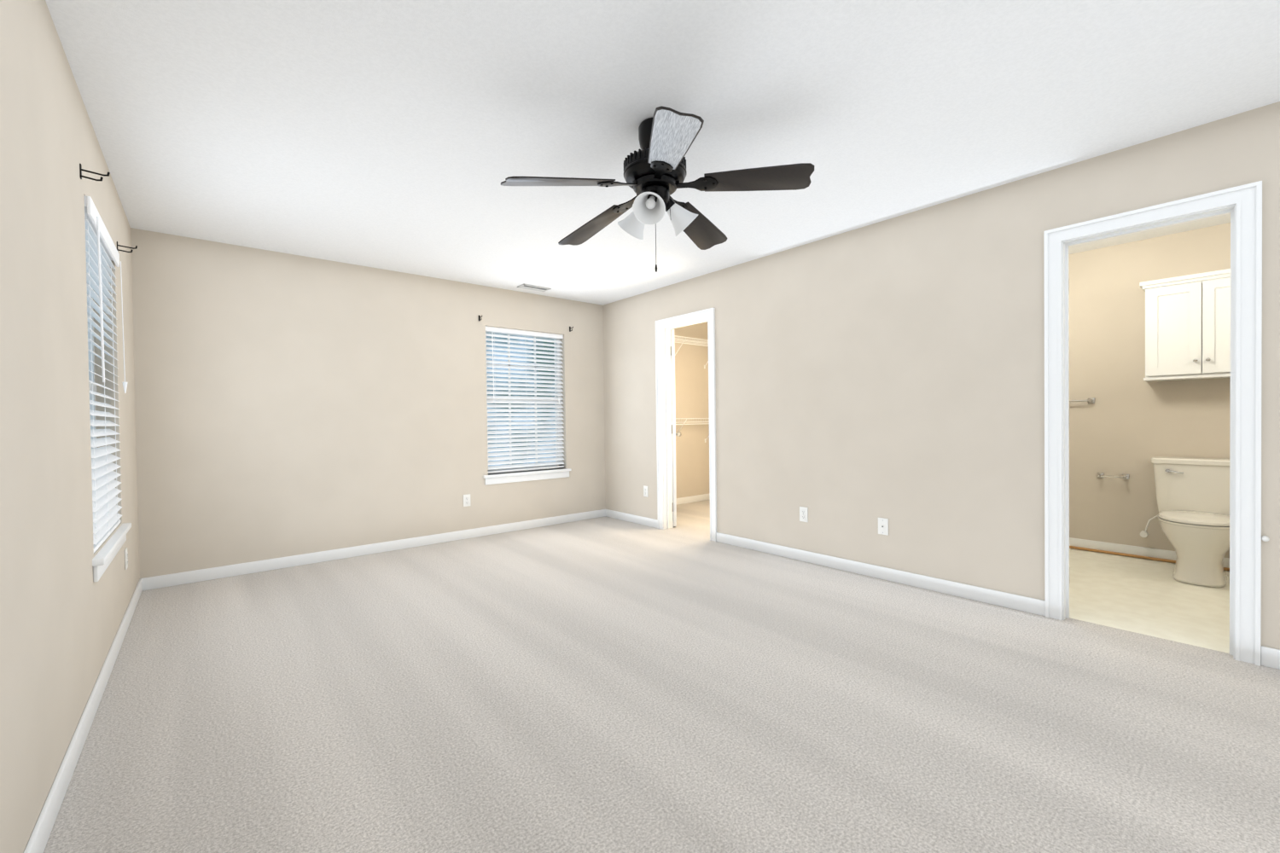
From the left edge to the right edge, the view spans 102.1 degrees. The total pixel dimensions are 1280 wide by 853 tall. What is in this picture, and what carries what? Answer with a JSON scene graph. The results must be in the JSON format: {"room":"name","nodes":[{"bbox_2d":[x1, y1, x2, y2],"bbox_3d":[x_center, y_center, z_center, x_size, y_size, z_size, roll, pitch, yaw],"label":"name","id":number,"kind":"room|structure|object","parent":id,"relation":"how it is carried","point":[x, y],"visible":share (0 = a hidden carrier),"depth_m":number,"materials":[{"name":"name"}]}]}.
{"room":"empty bedroom","nodes":[
{"label":"empty bedroom","id":0,"kind":"room"},
{"bbox_2d":[0,0,139,852],"bbox_3d":[-1.435,-0.102,1.041,0.140,2.440,6.521,-1,1,-40],"label":"wall","id":1,"kind":"structure","parent":0,"point":[61,614],"depth_m":1.54,"materials":[{"name":"beige paint"}]},
{"bbox_2d":[23,577,146,852],"bbox_3d":[-1.361,1.074,1.106,0.013,0.085,6.241,-1,1,-40],"label":"baseboard","id":2,"kind":"structure","parent":1,"relation":"attached to","point":[53,803],"depth_m":1.71,"materials":[{"name":"white wood"}]},
{"bbox_2d":[79,163,137,252],"bbox_3d":[-2.516,-1.000,2.473,0.082,0.055,1.128,-1,1,-40],"label":"curtain bracket","id":3,"kind":"object","parent":1,"relation":"attached to","point":[93,172],"visible":1,"depth_m":2.05,"materials":[{"name":"black metal"}]},
{"bbox_2d":[86,272,131,581],"bbox_3d":[-2.566,-0.153,2.415,0.170,1.565,1.010,-1,1,-40],"label":"window","id":4,"kind":"structure","parent":1,"relation":"in","point":[102,559],"depth_m":2.54,"materials":[{"name":"white"}]},
{"bbox_2d":[84,195,127,552],"bbox_3d":[-2.526,-0.207,2.448,0.082,1.457,0.916,-1,1,-40],"label":"window blind","id":5,"kind":"object","parent":4,"relation":"attached to","point":[101,252],"visible":0.85,"depth_m":2.39,"materials":[{"name":"white plastic"}]},
{"bbox_2d":[124,547,127,570],"bbox_3d":[-2.893,0.745,2.913,0.008,0.114,0.070,-1,1,-40],"label":"electrical outlet","id":6,"kind":"object","parent":1,"relation":"attached to","point":[125,559],"visible":1,"depth_m":2.89,"materials":[{"name":"white plastic"}]},
{"bbox_2d":[130,227,709,578],"bbox_3d":[-1.147,-0.164,5.454,5.985,2.440,0.140,-1,1,-40],"label":"wall","id":7,"kind":"structure","parent":0,"point":[288,405],"depth_m":4.20,"materials":[{"name":"beige paint"}]},
{"bbox_2d":[146,509,604,590],"bbox_3d":[-1.871,1.033,4.747,3.864,0.085,0.013,-1,1,-40],"label":"baseboard","id":8,"kind":"structure","parent":7,"relation":"attached to","point":[157,582],"depth_m":4.27,"materials":[{"name":"white wood"}]},
{"bbox_2d":[463,494,470,506],"bbox_3d":[-1.651,0.706,4.934,0.070,0.114,0.008,-1,1,-40],"label":"electrical outlet","id":9,"kind":"object","parent":7,"relation":"attached to","point":[466,500],"visible":1,"depth_m":4.93,"materials":[{"name":"white plastic"}]},
{"bbox_2d":[478,314,573,331],"bbox_3d":[-1.143,-1.060,5.319,1.046,0.055,0.068,-1,1,-40],"label":"curtain bracket","id":10,"kind":"object","parent":7,"relation":"attached to","point":[480,319],"visible":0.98,"depth_m":5.32,"materials":[{"name":"black metal"}]},
{"bbox_2d":[482,331,571,485],"bbox_3d":[-1.190,-0.217,5.391,0.990,1.560,0.170,-1,1,-40],"label":"window","id":11,"kind":"structure","parent":7,"relation":"in","point":[521,476],"depth_m":5.40,"materials":[{"name":"white"}]},
{"bbox_2d":[485,325,564,473],"bbox_3d":[-1.175,-0.270,5.372,0.888,1.451,0.082,-1,1,-40],"label":"window blind","id":12,"kind":"object","parent":11,"relation":"attached to","point":[494,329],"visible":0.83,"depth_m":5.36,"materials":[{"name":"white plastic"}]},
{"bbox_2d":[674,335,709,442],"bbox_3d":[0.483,-0.441,6.534,1.815,1.345,0.304,-1,1,-40],"label":"wire closet shelf","id":13,"kind":"object","parent":7,"relation":"attached to","point":[685,340],"visible":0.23,"depth_m":6.57,"materials":[{"name":"white metal"}]},
{"bbox_2d":[676,493,709,505],"bbox_3d":[0.398,0.979,6.657,1.830,0.085,0.013,-1,1,-40],"label":"baseboard","id":14,"kind":"structure","parent":7,"relation":"attached to","point":[692,499],"depth_m":6.90,"materials":[{"name":"white wood"}]},
{"bbox_2d":[43,500,1279,852],"bbox_3d":[0.871,1.114,2.985,6.125,0.100,6.521,-1,1,-40],"label":"floor","id":15,"kind":"structure","parent":0,"point":[608,684],"depth_m":1.93,"materials":[{"name":"beige carpet"}]},
{"bbox_2d":[45,0,1279,322],"bbox_3d":[0.838,-1.426,2.951,6.125,0.100,6.521,-1,1,-40],"label":"ceiling","id":16,"kind":"structure","parent":0,"point":[409,136],"depth_m":2.20,"materials":[{"name":"white paint"}]},
{"bbox_2d":[517,283,551,291],"bbox_3d":[-1.051,-1.376,5.131,0.300,0.010,0.150,-1,1,-40],"label":"ceiling vent","id":17,"kind":"object","parent":16,"relation":"in","point":[533,288],"visible":0.98,"depth_m":5.11,"materials":[{"name":"silver metal"}]},
{"bbox_2d":[500,105,814,272],"bbox_3d":[0.040,-1.028,2.369,1.327,0.658,1.271,-1,1,-40],"label":"fan","id":18,"kind":"object","parent":16,"relation":"hanging from","point":[654,171],"visible":1,"depth_m":2.25,"materials":[{"name":"black metal"}]},
{"bbox_2d":[603,101,1279,650],"bbox_3d":[1.643,-0.175,3.632,0.120,2.440,6.241,-1,1,-40],"label":"wall","id":19,"kind":"structure","parent":0,"point":[892,371],"depth_m":3.36,"materials":[{"name":"beige paint"}]},
{"bbox_2d":[604,509,657,528],"bbox_3d":[-0.097,0.999,5.629,0.013,0.085,0.887,-1,1,-40],"label":"baseboard","id":20,"kind":"structure","parent":19,"relation":"attached to","point":[615,514],"depth_m":5.61,"materials":[{"name":"white wood"}]},
{"bbox_2d":[643,485,648,497],"bbox_3d":[0.060,0.682,5.437,0.008,0.114,0.070,-1,1,-40],"label":"electrical outlet","id":21,"kind":"object","parent":19,"relation":"attached to","point":[645,491],"visible":1,"depth_m":5.43,"materials":[{"name":"white plastic"}]},
{"bbox_2d":[669,329,681,526],"bbox_3d":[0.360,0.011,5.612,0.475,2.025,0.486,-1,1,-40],"label":"closet door leaf","id":22,"kind":"structure","parent":19,"relation":"in","point":[673,425],"depth_m":5.30,"materials":[{"name":"white wood"}]},
{"bbox_2d":[655,308,716,541],"bbox_3d":[0.480,-0.016,5.018,0.158,2.115,0.786,-1,1,-40],"label":"door frame","id":23,"kind":"structure","parent":19,"relation":"attached to","point":[664,421],"depth_m":5.22,"materials":[{"name":"white wood"}]},
{"bbox_2d":[799,506,808,522],"bbox_3d":[1.266,0.681,4.004,0.008,0.114,0.070,-1,1,-40],"label":"electrical outlet","id":24,"kind":"object","parent":19,"relation":"attached to","point":[803,514],"visible":1,"depth_m":4.00,"materials":[{"name":"white plastic"}]},
{"bbox_2d":[715,532,1045,616],"bbox_3d":[1.467,1.003,3.771,0.013,0.085,2.397,-1,1,-40],"label":"baseboard","id":25,"kind":"structure","parent":19,"relation":"attached to","point":[991,596],"depth_m":3.44,"materials":[{"name":"white wood"}]},
{"bbox_2d":[878,517,888,535],"bbox_3d":[1.660,0.683,3.535,0.010,0.114,0.070,-1,1,-40],"label":"electrical outlet","id":26,"kind":"object","parent":19,"relation":"attached to","point":[882,526],"visible":1,"depth_m":3.53,"materials":[{"name":"white plastic"}]},
{"bbox_2d":[1043,180,1262,666],"bbox_3d":[2.522,-0.010,2.593,0.158,2.115,0.760,-1,1,-40],"label":"door frame","id":27,"kind":"structure","parent":19,"relation":"attached to","point":[1242,205],"depth_m":2.35,"materials":[{"name":"white wood"}]},
{"bbox_2d":[1261,535,1269,541],"bbox_3d":[2.725,0.490,2.253,0.024,0.024,0.024,-1,1,-40],"label":"doorstop","id":28,"kind":"object","parent":19,"relation":"attached to","point":[1265,538],"visible":1,"depth_m":2.25,"materials":[{"name":"white plastic"}]},
{"bbox_2d":[1260,645,1279,669],"bbox_3d":[3.162,1.008,1.757,0.013,0.085,1.350,-1,1,-40],"label":"baseboard","id":29,"kind":"structure","parent":19,"relation":"attached to","point":[1270,657],"depth_m":2.25,"materials":[{"name":"white wood"}]},
{"bbox_2d":[1069,548,1229,653],"bbox_3d":[3.280,1.081,3.300,2.031,0.096,3.900,-1,1,-40],"label":"floor","id":30,"kind":"structure","parent":0,"point":[1149,597],"depth_m":3.08,"materials":[{"name":"beige tile"}]},
{"bbox_2d":[1140,456,1229,587],"bbox_3d":[3.765,0.626,3.522,0.724,0.788,0.575,-1,1,-40],"label":"toilet","id":31,"kind":"object","parent":30,"relation":"on","point":[1193,499],"visible":0.92,"depth_m":3.51,"materials":[{"name":"white ceramic"}]},
{"bbox_2d":[1068,222,1230,558],"bbox_3d":[3.151,-0.210,4.901,0.120,2.440,6.241,-1,1,-40],"label":"wall","id":32,"kind":"structure","parent":0,"point":[1131,421],"depth_m":4.03,"materials":[{"name":"beige paint"}]},
{"bbox_2d":[1069,397,1094,403],"bbox_3d":[3.446,-0.210,4.410,0.060,0.045,0.654,-1,1,-40],"label":"towel rail","id":33,"kind":"object","parent":32,"relation":"attached to","point":[1090,400],"visible":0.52,"depth_m":4.19,"materials":[{"name":"silver metal"}]},
{"bbox_2d":[1097,472,1129,479],"bbox_3d":[3.724,0.393,4.077,0.085,0.040,0.190,-1,1,-40],"label":"paper holder","id":34,"kind":"object","parent":32,"relation":"attached to","point":[1123,477],"visible":1,"depth_m":4.05,"materials":[{"name":"silver metal"}]},
{"bbox_2d":[1069,537,1229,570],"bbox_3d":[3.927,0.971,3.897,0.029,0.085,3.700,-1,1,-40],"label":"baseboard","id":35,"kind":"structure","parent":32,"relation":"attached to","point":[1131,551],"depth_m":4.02,"materials":[{"name":"white"}]},
{"bbox_2d":[1140,268,1230,381],"bbox_3d":[3.963,-0.703,3.642,0.240,0.723,0.622,-1,1,-40],"label":"upper cabinet","id":36,"kind":"object","parent":32,"relation":"attached to","point":[1188,327],"visible":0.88,"depth_m":3.64,"materials":[{"name":"white wood"}]},
{"label":"outside","id":37,"kind":"structure","parent":0,"visible":0},
{"bbox_2d":[486,332,556,465],"bbox_3d":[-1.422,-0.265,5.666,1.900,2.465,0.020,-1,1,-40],"label":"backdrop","id":38,"kind":"structure","parent":37,"point":[499,342],"depth_m":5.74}
]}

